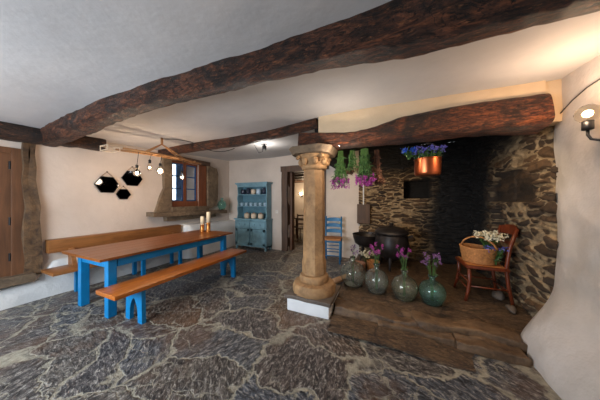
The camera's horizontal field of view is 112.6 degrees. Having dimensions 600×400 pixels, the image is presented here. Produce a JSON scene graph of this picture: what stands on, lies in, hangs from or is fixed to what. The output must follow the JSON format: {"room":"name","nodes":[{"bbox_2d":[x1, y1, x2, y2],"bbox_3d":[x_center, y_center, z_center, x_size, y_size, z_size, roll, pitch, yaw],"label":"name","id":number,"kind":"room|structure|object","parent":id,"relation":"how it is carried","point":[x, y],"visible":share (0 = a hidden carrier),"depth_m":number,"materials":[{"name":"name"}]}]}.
{"room":"traditional dwelling","nodes":[
{"label":"traditional dwelling","id":0,"kind":"room"},
{"bbox_2d":[0,141,228,287],"bbox_3d":[-3.863,-0.030,3.780,0.500,3.000,7.050,0,0,24],"label":"wall","id":1,"kind":"structure","parent":0,"point":[72,205],"depth_m":3.58,"materials":[{"name":"paint"}]},
{"bbox_2d":[0,146,24,276],"bbox_3d":[-4.258,0.170,2.381,0.132,1.800,1.170,0,0,24],"label":"door","id":2,"kind":"structure","parent":1,"relation":"in","point":[11,159],"depth_m":2.79,"materials":[{"name":"brown wood"}]},
{"bbox_2d":[0,273,34,288],"bbox_3d":[-4.236,1.108,2.288,0.336,0.145,1.432,0,0,24],"label":"door sill","id":3,"kind":"structure","parent":1,"relation":"attached to","point":[5,281],"depth_m":2.74,"materials":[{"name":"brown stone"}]},
{"bbox_2d":[21,142,42,274],"bbox_3d":[-3.992,0.118,2.957,0.236,1.980,0.192,0,0,24],"label":"door frame","id":4,"kind":"structure","parent":1,"relation":"attached to","point":[31,233],"depth_m":2.91,"materials":[{"name":"brown stone"}]},
{"bbox_2d":[0,121,106,150],"bbox_3d":[-4.200,-0.910,2.031,0.345,0.394,3.407,0,0,24],"label":"beam","id":5,"kind":"structure","parent":1,"relation":"attached to","point":[10,132],"depth_m":2.80,"materials":[{"name":"brown wood"}]},
{"bbox_2d":[0,252,177,310],"bbox_3d":[-3.995,1.198,2.730,0.136,0.543,5.020,0,0,24],"label":"trim","id":6,"kind":"structure","parent":1,"relation":"attached to","point":[45,285],"depth_m":3.09,"materials":[{"name":"white paint"}]},
{"bbox_2d":[94,171,119,192],"bbox_3d":[-3.593,-0.335,3.728,0.023,0.401,0.376,0,0,24],"label":"mirror","id":7,"kind":"object","parent":1,"relation":"attached to","point":[104,184],"visible":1,"depth_m":3.71,"materials":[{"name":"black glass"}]},
{"bbox_2d":[116,186,130,198],"bbox_3d":[-3.494,-0.149,3.957,0.023,0.272,0.254,0,0,24],"label":"mirror","id":8,"kind":"object","parent":1,"relation":"attached to","point":[122,193],"visible":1,"depth_m":3.95,"materials":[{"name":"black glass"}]},
{"bbox_2d":[121,166,142,185],"bbox_3d":[-3.434,-0.490,4.095,0.023,0.401,0.376,0,0,24],"label":"mirror","id":9,"kind":"object","parent":1,"relation":"attached to","point":[128,177],"visible":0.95,"depth_m":4.08,"materials":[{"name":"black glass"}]},
{"bbox_2d":[154,158,171,211],"bbox_3d":[-3.184,-0.370,4.640,0.112,1.323,0.378,0,0,24],"label":"window frame","id":10,"kind":"structure","parent":1,"relation":"in","point":[164,202],"depth_m":4.67,"materials":[{"name":"beige stone"}]},
{"bbox_2d":[172,160,197,206],"bbox_3d":[-3.014,-0.400,5.204,0.080,1.140,0.780,0,0,24],"label":"window","id":11,"kind":"structure","parent":1,"relation":"in","point":[185,191],"depth_m":5.18,"materials":[{"name":"brown wood"}]},
{"bbox_2d":[147,209,227,216],"bbox_3d":[-2.937,0.335,5.343,0.579,0.149,2.148,0,0,24],"label":"window ledge","id":12,"kind":"object","parent":1,"relation":"attached to","point":[217,211],"visible":0.67,"depth_m":4.86,"materials":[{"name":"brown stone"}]},
{"bbox_2d":[218,198,225,209],"bbox_3d":[-2.408,0.115,6.173,0.250,0.360,0.250,0,0,24],"label":"bottle","id":13,"kind":"object","parent":12,"relation":"on","point":[221,204],"visible":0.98,"depth_m":6.08,"materials":[{"name":"teal glass"}]},
{"bbox_2d":[167,155,209,166],"bbox_3d":[-2.952,-1.031,5.263,0.199,0.131,1.310,0,0,24],"label":"lintel","id":14,"kind":"object","parent":1,"relation":"attached to","point":[203,163],"visible":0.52,"depth_m":5.45,"materials":[{"name":"brown wood"}]},
{"bbox_2d":[163,214,215,220],"bbox_3d":[-2.854,0.434,5.322,0.185,0.165,1.452,0,0,24],"label":"support","id":15,"kind":"object","parent":1,"relation":"attached to","point":[187,217],"visible":0.62,"depth_m":5.07,"materials":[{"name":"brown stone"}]},
{"bbox_2d":[172,206,208,211],"bbox_3d":[-2.923,0.237,5.311,0.208,0.143,1.072,0,0,24],"label":"sill stone","id":16,"kind":"structure","parent":1,"relation":"attached to","point":[187,208],"depth_m":5.22,"materials":[{"name":"brown stone"}]},
{"bbox_2d":[198,165,205,205],"bbox_3d":[-2.755,-0.380,5.650,0.030,1.180,0.244,0,0,24],"label":"window shutter","id":17,"kind":"object","parent":1,"relation":"attached to","point":[201,169],"visible":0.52,"depth_m":5.60,"materials":[{"name":"brown wood"}]},
{"bbox_2d":[179,220,234,258],"bbox_3d":[-2.568,1.040,5.779,0.320,0.860,1.750,0,0,24],"label":"trim","id":18,"kind":"structure","parent":1,"relation":"attached to","point":[222,225],"depth_m":5.67,"materials":[{"name":"white paint"}]},
{"bbox_2d":[206,166,218,207],"bbox_3d":[-2.612,-0.370,5.942,0.120,1.232,0.387,0,0,24],"label":"window frame","id":19,"kind":"structure","parent":1,"relation":"in","point":[212,174],"depth_m":5.85,"materials":[{"name":"beige stone"}]},
{"bbox_2d":[0,228,561,399],"bbox_3d":[-0.376,1.530,4.526,8.700,0.120,11.200,0,0,24],"label":"floor","id":20,"kind":"structure","parent":0,"point":[206,334],"depth_m":1.93,"materials":[{"name":"grey stone"}]},
{"bbox_2d":[41,224,181,291],"bbox_3d":[-3.248,1.040,3.889,0.540,0.860,2.180,0,0,24],"label":"bench","id":21,"kind":"object","parent":20,"relation":"on","point":[76,242],"visible":0.52,"depth_m":3.49,"materials":[{"name":"brown wood"}]},
{"bbox_2d":[62,230,232,318],"bbox_3d":[-2.381,1.089,3.577,1.018,0.762,2.220,0,0,24],"label":"dining table","id":22,"kind":"object","parent":20,"relation":"on","point":[108,256],"visible":0.88,"depth_m":2.83,"materials":[{"name":"brown wood"}]},
{"bbox_2d":[200,216,204,231],"bbox_3d":[-2.203,0.532,4.513,0.104,0.352,0.104,0,0,24],"label":"candle","id":23,"kind":"object","parent":22,"relation":"on","point":[202,225],"visible":0.99,"depth_m":4.48,"materials":[{"name":"wax"}]},
{"bbox_2d":[206,211,210,231],"bbox_3d":[-2.063,0.482,4.507,0.104,0.452,0.104,0,0,24],"label":"candle","id":24,"kind":"object","parent":22,"relation":"on","point":[208,223],"visible":0.99,"depth_m":4.47,"materials":[{"name":"wax"}]},
{"bbox_2d":[96,248,246,323],"bbox_3d":[-1.698,1.244,3.165,0.400,0.452,2.150,0,0,24],"label":"bench","id":25,"kind":"object","parent":20,"relation":"on","point":[134,290],"visible":1,"depth_m":2.56,"materials":[{"name":"brown wood"}]},
{"bbox_2d":[234,182,272,251],"bbox_3d":[-1.416,0.475,6.021,1.160,1.990,0.368,0,0,24],"label":"dresser","id":26,"kind":"object","parent":20,"relation":"on","point":[250,232],"visible":1,"depth_m":5.93,"materials":[{"name":"teal paint"}]},
{"bbox_2d":[244,212,249,217],"bbox_3d":[-1.610,0.459,6.077,0.170,0.190,0.170,0,0,24],"label":"clay pot","id":27,"kind":"object","parent":26,"relation":"on","point":[246,215],"visible":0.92,"depth_m":6.02,"materials":[{"name":"beige ceramic"}]},
{"bbox_2d":[251,212,256,218],"bbox_3d":[-1.381,0.459,5.977,0.170,0.190,0.170,0,0,24],"label":"clay pot","id":28,"kind":"object","parent":26,"relation":"on","point":[253,215],"visible":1,"depth_m":5.92,"materials":[{"name":"beige ceramic"}]},
{"bbox_2d":[258,212,263,218],"bbox_3d":[-1.151,0.459,5.877,0.170,0.190,0.170,0,0,24],"label":"clay pot","id":29,"kind":"object","parent":26,"relation":"on","point":[260,215],"visible":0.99,"depth_m":5.81,"materials":[{"name":"beige ceramic"}]},
{"bbox_2d":[297,214,303,241],"bbox_3d":[0.148,0.979,7.226,0.440,0.982,0.470,0,0,12],"label":"chair","id":30,"kind":"object","parent":20,"relation":"on","point":[299,227],"visible":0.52,"depth_m":7.07,"materials":[{"name":"brown wood"}]},
{"bbox_2d":[285,143,339,319],"bbox_3d":[0.200,0.384,2.814,0.639,2.180,0.607,0,0,24],"label":"stone column","id":31,"kind":"structure","parent":20,"relation":"on","point":[313,293],"depth_m":2.67,"materials":[{"name":"stone"}]},
{"bbox_2d":[298,93,555,149],"bbox_3d":[1.170,-0.828,2.397,2.493,0.312,0.343,0,0,24],"label":"lintel","id":32,"kind":"object","parent":31,"relation":"on","point":[529,114],"visible":0.88,"depth_m":2.07,"materials":[{"name":"brown wood"}]},
{"bbox_2d":[330,151,349,189],"bbox_3d":[0.567,-0.418,2.828,0.295,0.545,0.302,0,0,24],"label":"bunch","id":33,"kind":"object","parent":32,"relation":"hanging from","point":[338,178],"visible":1,"depth_m":2.79,"materials":[{"name":"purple plant"}]},
{"bbox_2d":[345,150,358,175],"bbox_3d":[0.722,-0.512,2.774,0.179,0.357,0.205,0,0,-31],"label":"bunch","id":34,"kind":"object","parent":32,"relation":"hanging from","point":[353,160],"visible":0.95,"depth_m":2.77,"materials":[{"name":"green plant"}]},
{"bbox_2d":[355,148,376,185],"bbox_3d":[0.866,-0.431,2.702,0.262,0.519,0.268,0,0,-22],"label":"bunch","id":35,"kind":"object","parent":32,"relation":"hanging from","point":[364,164],"visible":1,"depth_m":2.66,"materials":[{"name":"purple plant"}]},
{"bbox_2d":[371,150,385,185],"bbox_3d":[1.064,-0.439,2.756,0.244,0.501,0.176,0,0,7],"label":"bunch","id":36,"kind":"object","parent":32,"relation":"hanging from","point":[380,179],"visible":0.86,"depth_m":2.75,"materials":[{"name":"brown plant"}]},
{"bbox_2d":[414,142,441,176],"bbox_3d":[1.512,-0.500,2.374,0.286,0.420,0.286,0,0,24],"label":"copper pot","id":37,"kind":"object","parent":32,"relation":"hanging from","point":[424,166],"visible":0.95,"depth_m":2.27,"materials":[{"name":"metal"}]},
{"bbox_2d":[400,146,417,159],"bbox_3d":[1.348,-0.577,2.475,0.199,0.155,0.234,0,0,24],"label":"bunch","id":38,"kind":"object","parent":37,"relation":"in","point":[408,151],"visible":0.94,"depth_m":2.42,"materials":[{"name":"blue plant"}]},
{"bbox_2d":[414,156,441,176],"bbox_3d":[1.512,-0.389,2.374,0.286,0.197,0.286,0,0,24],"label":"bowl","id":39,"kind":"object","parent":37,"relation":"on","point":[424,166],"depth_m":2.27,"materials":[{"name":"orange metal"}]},
{"bbox_2d":[412,144,447,158],"bbox_3d":[1.520,-0.498,2.367,0.367,0.276,0.371,0,0,24],"label":"bunch","id":40,"kind":"object","parent":37,"relation":"in","point":[425,153],"visible":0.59,"depth_m":2.29,"materials":[{"name":"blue plant"}]},
{"bbox_2d":[325,216,341,263],"bbox_3d":[0.793,0.939,4.841,0.420,1.062,0.471,0,0,17],"label":"chair","id":41,"kind":"object","parent":20,"relation":"on","point":[332,239],"visible":0.82,"depth_m":4.96,"materials":[{"name":"blue paint"}]},
{"bbox_2d":[332,276,342,283],"bbox_3d":[0.661,1.401,3.509,0.364,0.141,0.244,0,0,-1],"label":"wooden board","id":42,"kind":"object","parent":20,"relation":"on","point":[336,280],"visible":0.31,"depth_m":3.45,"materials":[{"name":"brown wood"}]},
{"bbox_2d":[229,151,359,257],"bbox_3d":[-0.498,-0.030,6.024,4.480,3.000,0.350,0,0,24],"label":"wall","id":43,"kind":"structure","parent":0,"point":[343,202],"depth_m":5.86,"materials":[{"name":"paint"}]},
{"bbox_2d":[280,165,327,250],"bbox_3d":[0.148,0.246,5.672,1.412,2.453,0.380,0,0,24],"label":"door frame","id":44,"kind":"structure","parent":43,"relation":"in","point":[292,169],"depth_m":5.77,"materials":[{"name":"brown wood"}]},
{"bbox_2d":[295,183,303,226],"bbox_3d":[0.398,0.170,8.060,7.900,2.600,4.100,0,0,24],"label":"wall","id":45,"kind":"structure","parent":0,"point":[299,187],"depth_m":10.26,"materials":[{"name":"paint"}]},
{"bbox_2d":[295,172,303,182],"bbox_3d":[0.490,-0.990,8.020,7.500,0.280,4.100,0,0,24],"label":"ceiling","id":46,"kind":"structure","parent":0,"point":[299,176],"depth_m":8.04,"materials":[{"name":"brown wood"}]},
{"bbox_2d":[0,0,599,160],"bbox_3d":[-0.751,-1.081,2.317,6.575,0.450,6.850,0,0,24],"label":"ceiling","id":47,"kind":"structure","parent":0,"point":[58,58],"depth_m":1.55,"materials":[{"name":"paint"}]},
{"bbox_2d":[100,138,200,179],"bbox_3d":[-2.480,-0.745,3.574,0.234,0.730,1.587,0,0,24],"label":"chandelier","id":48,"kind":"object","parent":47,"relation":"hanging from","point":[129,150],"depth_m":3.42,"materials":[{"name":"brown wood"}]},
{"bbox_2d":[159,118,317,154],"bbox_3d":[-1.438,-1.092,3.764,3.863,0.223,0.255,0,0,27],"label":"ceiling beam","id":49,"kind":"structure","parent":47,"relation":"attached to","point":[236,141],"depth_m":3.49,"materials":[{"name":"brown wood"}]},
{"bbox_2d":[172,139,234,151],"bbox_3d":[-1.850,-0.998,3.667,1.263,0.210,0.013,0,0,-8],"label":"cable","id":50,"kind":"object","parent":49,"relation":"hanging from","point":[172,139],"visible":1,"depth_m":3.67,"materials":[{"name":"metal"}]},
{"bbox_2d":[39,0,599,146],"bbox_3d":[-0.982,-1.001,1.786,6.300,0.371,0.325,0,0,23],"label":"ceiling beam","id":51,"kind":"structure","parent":47,"relation":"attached to","point":[394,28],"depth_m":1.19,"materials":[{"name":"brown wood"}]},
{"bbox_2d":[315,128,352,173],"bbox_3d":[0.778,-1.015,4.007,0.210,0.730,2.330,0,0,24],"label":"wall","id":52,"kind":"structure","parent":0,"point":[346,152],"depth_m":4.00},
{"bbox_2d":[352,138,472,150],"bbox_3d":[2.099,-1.260,3.422,2.680,0.060,2.350,0,0,24],"label":"ceiling","id":53,"kind":"structure","parent":0,"point":[420,143],"depth_m":4.35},
{"bbox_2d":[359,139,473,264],"bbox_3d":[2.690,0.120,4.637,2.516,2.700,0.507,0,0,24],"label":"wall","id":54,"kind":"structure","parent":0,"point":[435,210],"depth_m":4.41,"materials":[{"name":"stone"}]},
{"bbox_2d":[357,185,369,223],"bbox_3d":[1.530,0.025,4.821,0.300,1.089,0.036,0,0,24],"label":"shovel","id":55,"kind":"object","parent":54,"relation":"hanging from","point":[363,210],"visible":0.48,"depth_m":4.81,"materials":[{"name":"brown metal"}]},
{"bbox_2d":[334,254,531,337],"bbox_3d":[1.988,1.409,3.368,2.280,0.150,2.560,0,0,24],"label":"floor","id":56,"kind":"structure","parent":0,"point":[481,306],"depth_m":2.74,"materials":[{"name":"brown wood"}]},
{"bbox_2d":[340,256,365,287],"bbox_3d":[0.842,1.120,3.189,0.410,0.440,0.410,0,0,24],"label":"demijohn","id":57,"kind":"object","parent":56,"relation":"on","point":[352,273],"visible":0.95,"depth_m":3.05,"materials":[{"name":"green glass"}]},
{"bbox_2d":[350,244,357,257],"bbox_3d":[0.859,0.998,3.191,0.125,0.624,0.200,0,0,-2],"label":"bunch","id":58,"kind":"object","parent":57,"relation":"in","point":[354,246],"visible":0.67,"depth_m":3.15,"materials":[{"name":"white plant"}]},
{"bbox_2d":[355,260,365,267],"bbox_3d":[1.117,1.265,3.822,0.272,0.150,0.272,0,0,35],"label":"pot","id":59,"kind":"object","parent":56,"relation":"on","point":[363,263],"visible":0.22,"depth_m":3.89,"materials":[{"name":"brown ceramic"}]},
{"bbox_2d":[352,232,379,260],"bbox_3d":[1.532,1.057,4.524,0.670,0.573,0.670,0,0,24],"label":"pan","id":60,"kind":"object","parent":56,"relation":"on","point":[363,239],"visible":0.69,"depth_m":4.36,"materials":[{"name":"black metal"}]},
{"bbox_2d":[352,232,375,247],"bbox_3d":[1.532,0.905,4.524,0.670,0.270,0.670,0,0,24],"label":"bowl","id":61,"kind":"object","parent":60,"relation":"on","point":[363,239],"depth_m":4.33,"materials":[{"name":"metal"}]},
{"bbox_2d":[367,259,379,269],"bbox_3d":[1.375,1.240,3.764,0.232,0.200,0.232,0,0,35],"label":"basket","id":62,"kind":"object","parent":56,"relation":"on","point":[370,262],"visible":0.4,"depth_m":3.72,"materials":[{"name":"wicker"}]},
{"bbox_2d":[359,250,373,268],"bbox_3d":[1.285,1.155,3.881,0.286,0.372,0.246,0,0,24],"label":"bunch","id":63,"kind":"object","parent":62,"relation":"in","point":[367,255],"visible":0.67,"depth_m":3.88,"materials":[{"name":"white plant"}]},
{"bbox_2d":[365,263,388,294],"bbox_3d":[1.124,1.135,2.935,0.330,0.410,0.330,0,0,24],"label":"demijohn","id":64,"kind":"object","parent":56,"relation":"on","point":[376,279],"visible":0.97,"depth_m":2.83,"materials":[{"name":"green glass"}]},
{"bbox_2d":[369,242,383,263],"bbox_3d":[1.133,0.968,2.962,0.219,0.684,0.193,0,0,24],"label":"bunch","id":65,"kind":"object","parent":64,"relation":"in","point":[382,246],"visible":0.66,"depth_m":2.93,"materials":[{"name":"purple plant"}]},
{"bbox_2d":[371,222,412,271],"bbox_3d":[1.789,0.882,3.911,0.618,0.884,0.618,0,0,-21],"label":"cauldron","id":66,"kind":"object","parent":56,"relation":"on","point":[390,236],"visible":0.97,"depth_m":3.69,"materials":[{"name":"metal"}]},
{"bbox_2d":[375,232,408,260],"bbox_3d":[1.789,0.900,3.911,0.620,0.540,0.620,0,0,24],"label":"pot","id":67,"kind":"object","parent":66,"relation":"on","point":[389,240],"depth_m":3.67,"materials":[{"name":"metal"}]},
{"bbox_2d":[391,269,418,301],"bbox_3d":[1.430,1.150,2.737,0.330,0.380,0.330,0,0,24],"label":"demijohn","id":68,"kind":"object","parent":56,"relation":"on","point":[404,287],"visible":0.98,"depth_m":2.63,"materials":[{"name":"green glass"}]},
{"bbox_2d":[396,245,410,270],"bbox_3d":[1.421,0.966,2.743,0.202,0.688,0.196,0,0,24],"label":"bunch","id":69,"kind":"object","parent":68,"relation":"in","point":[401,250],"visible":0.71,"depth_m":2.75,"materials":[{"name":"purple plant"}]},
{"bbox_2d":[418,274,446,306],"bbox_3d":[1.724,1.160,2.609,0.310,0.360,0.310,0,0,24],"label":"demijohn","id":70,"kind":"object","parent":56,"relation":"on","point":[433,293],"visible":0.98,"depth_m":2.52,"materials":[{"name":"teal glass"}]},
{"bbox_2d":[421,252,441,277],"bbox_3d":[1.737,1.001,2.645,0.215,0.618,0.234,0,0,-44],"label":"bunch","id":71,"kind":"object","parent":70,"relation":"in","point":[437,255],"visible":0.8,"depth_m":2.61,"materials":[{"name":"purple plant"}]},
{"bbox_2d":[453,224,518,306],"bbox_3d":[2.543,0.835,2.764,0.584,1.020,0.499,0,0,24],"label":"chair","id":72,"kind":"object","parent":56,"relation":"on","point":[511,229],"visible":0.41,"depth_m":2.63,"materials":[{"name":"brown wood"}]},
{"bbox_2d":[459,236,498,264],"bbox_3d":[2.455,0.673,2.760,0.354,0.350,0.414,0,0,-34],"label":"wicker basket","id":73,"kind":"object","parent":72,"relation":"on","point":[473,253],"visible":0.92,"depth_m":2.66,"materials":[{"name":"beige wicker"}]},
{"bbox_2d":[473,230,508,248],"bbox_3d":[2.582,0.590,2.728,0.362,0.362,0.337,0,0,-9],"label":"bunch","id":74,"kind":"object","parent":73,"relation":"in","point":[489,235],"visible":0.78,"depth_m":2.67,"materials":[{"name":"white plant"}]},
{"bbox_2d":[484,244,508,264],"bbox_3d":[2.546,0.713,2.621,0.234,0.255,0.241,0,0,24],"label":"bunch","id":75,"kind":"object","parent":73,"relation":"in","point":[500,252],"visible":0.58,"depth_m":2.58,"materials":[{"name":"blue plant"}]},
{"bbox_2d":[491,290,504,299],"bbox_3d":[2.713,1.292,2.752,0.125,0.123,0.209,0,0,24],"label":"stone","id":76,"kind":"object","parent":56,"relation":"on","point":[497,294],"visible":0.98,"depth_m":2.70,"materials":[{"name":"grey stone"}]},
{"bbox_2d":[506,306,518,312],"bbox_3d":[2.541,1.310,2.408,0.099,0.098,0.151,0,0,24],"label":"stone","id":77,"kind":"object","parent":56,"relation":"on","point":[511,309],"visible":0.99,"depth_m":2.35,"materials":[{"name":"grey stone"}]},
{"bbox_2d":[318,79,562,133],"bbox_3d":[1.384,-1.055,2.348,2.385,0.650,0.190,0,0,24],"label":"wall","id":78,"kind":"structure","parent":0,"point":[373,116],"depth_m":2.21,"materials":[{"name":"paint"}]},
{"bbox_2d":[469,126,557,317],"bbox_3d":[3.124,0.120,2.981,0.397,2.700,2.533,0,0,26],"label":"wall","id":79,"kind":"structure","parent":0,"point":[514,175],"depth_m":2.51,"materials":[{"name":"stone"}]},
{"bbox_2d":[520,55,599,399],"bbox_3d":[1.457,0.020,0.004,0.359,2.900,4.373,0,0,24],"label":"wall","id":80,"kind":"structure","parent":0,"point":[562,340],"depth_m":1.65,"materials":[{"name":"paint"}]},
{"bbox_2d":[335,298,526,359],"bbox_3d":[1.312,1.406,2.269,1.809,0.189,0.386,0,0,24],"label":"step","id":81,"kind":"structure","parent":80,"relation":"attached to","point":[463,334],"depth_m":2.12,"materials":[{"name":"wood"}]},
{"bbox_2d":[327,315,555,392],"bbox_3d":[1.210,1.462,2.009,1.864,0.055,0.391,0,0,24],"label":"step","id":82,"kind":"structure","parent":80,"relation":"attached to","point":[525,373],"depth_m":1.87,"materials":[{"name":"brown wood"}]},
{"bbox_2d":[560,79,599,113],"bbox_3d":[2.214,-0.860,1.448,0.010,0.147,0.822,0,0,23],"label":"cable","id":83,"kind":"object","parent":80,"relation":"attached to","point":[598,79],"visible":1,"depth_m":1.65,"materials":[{"name":"black metal"}]},
{"bbox_2d":[573,104,599,140],"bbox_3d":[2.152,-0.539,1.438,0.127,0.319,0.224,0,0,-44],"label":"wall sconce","id":84,"kind":"object","parent":80,"relation":"attached to","point":[586,115],"visible":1,"depth_m":1.45,"materials":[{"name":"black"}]},
{"bbox_2d":[581,120,594,130],"bbox_3d":[2.118,-0.550,1.472,0.058,0.070,0.058,0,0,24],"label":"socket","id":85,"kind":"object","parent":84,"relation":"attached to","point":[586,125],"depth_m":1.46,"materials":[{"name":"black metal"}]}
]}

